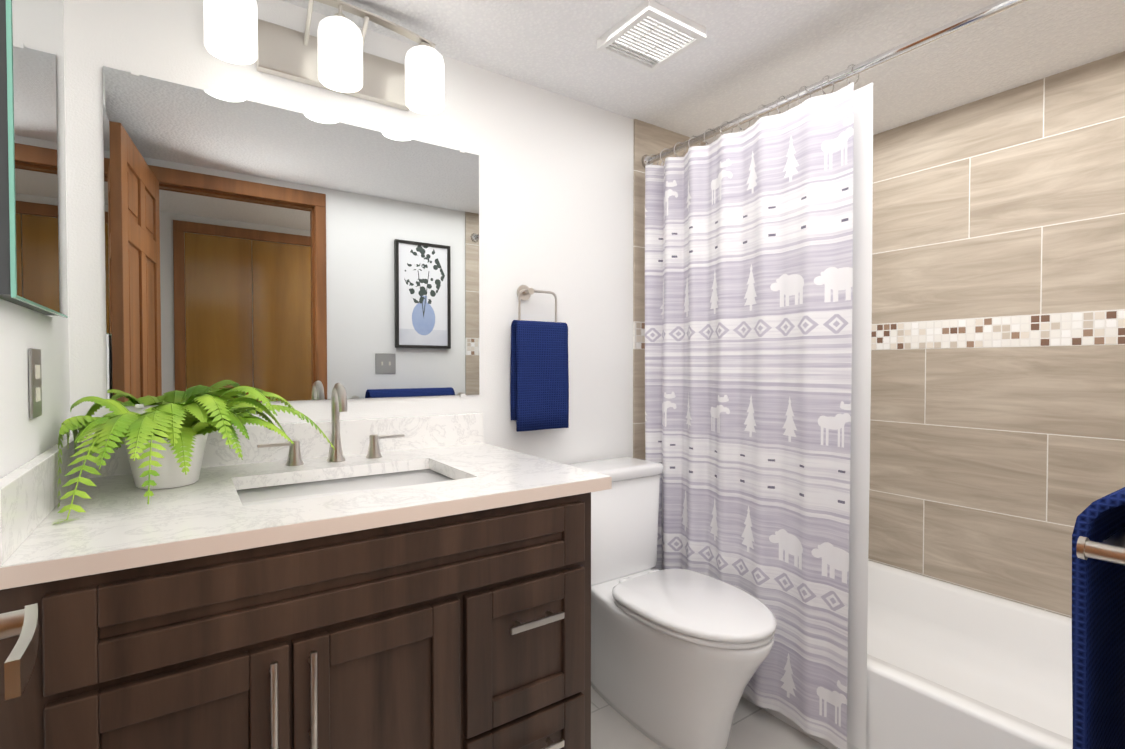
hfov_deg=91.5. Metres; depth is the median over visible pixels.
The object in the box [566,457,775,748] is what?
toilet
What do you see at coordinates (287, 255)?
wall mirror
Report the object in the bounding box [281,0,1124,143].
ceiling
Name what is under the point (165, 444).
fern plant
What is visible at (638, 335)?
mosaic tile
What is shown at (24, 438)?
wall
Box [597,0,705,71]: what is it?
ceiling vent
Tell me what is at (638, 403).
wall tile
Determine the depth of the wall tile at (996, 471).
2.03 m
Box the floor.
[591,686,828,748]
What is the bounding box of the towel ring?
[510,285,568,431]
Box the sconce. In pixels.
[203,0,444,114]
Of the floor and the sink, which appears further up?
the sink
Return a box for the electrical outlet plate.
[28,348,41,418]
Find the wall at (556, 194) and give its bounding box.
[64,0,633,463]
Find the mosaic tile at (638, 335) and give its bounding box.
[633,322,644,348]
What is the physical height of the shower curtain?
1.965 m
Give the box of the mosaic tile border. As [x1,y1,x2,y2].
[871,310,1124,349]
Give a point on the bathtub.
(951, 666)
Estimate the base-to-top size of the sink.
0.138 m
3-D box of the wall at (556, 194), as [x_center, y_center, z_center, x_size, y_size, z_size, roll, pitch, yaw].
[-0.059,0.043,2.073,2.930,2.145,0.120,-1,1,-34]
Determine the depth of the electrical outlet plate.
0.95 m
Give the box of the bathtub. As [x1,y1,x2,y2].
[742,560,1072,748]
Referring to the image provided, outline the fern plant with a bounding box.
[53,386,334,524]
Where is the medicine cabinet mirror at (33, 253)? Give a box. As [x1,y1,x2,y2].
[0,0,67,317]
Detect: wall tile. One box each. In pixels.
[633,349,644,458]
[868,344,1124,617]
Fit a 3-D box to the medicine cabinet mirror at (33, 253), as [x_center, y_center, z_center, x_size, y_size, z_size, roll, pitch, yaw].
[-0.891,-0.453,0.923,0.025,0.685,0.410,-1,1,-34]
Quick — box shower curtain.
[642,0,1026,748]
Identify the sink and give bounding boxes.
[237,469,453,506]
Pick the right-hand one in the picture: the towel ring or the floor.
the floor
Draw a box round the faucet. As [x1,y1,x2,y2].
[257,383,404,465]
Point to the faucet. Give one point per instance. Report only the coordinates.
(374, 457)
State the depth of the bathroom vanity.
0.99 m
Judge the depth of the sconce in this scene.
1.48 m
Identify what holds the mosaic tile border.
attached to the wall
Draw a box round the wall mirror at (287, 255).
[103,66,478,407]
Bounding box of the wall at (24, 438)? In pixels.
[0,0,69,478]
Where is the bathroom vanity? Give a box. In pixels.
[0,383,611,748]
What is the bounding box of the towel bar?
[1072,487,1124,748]

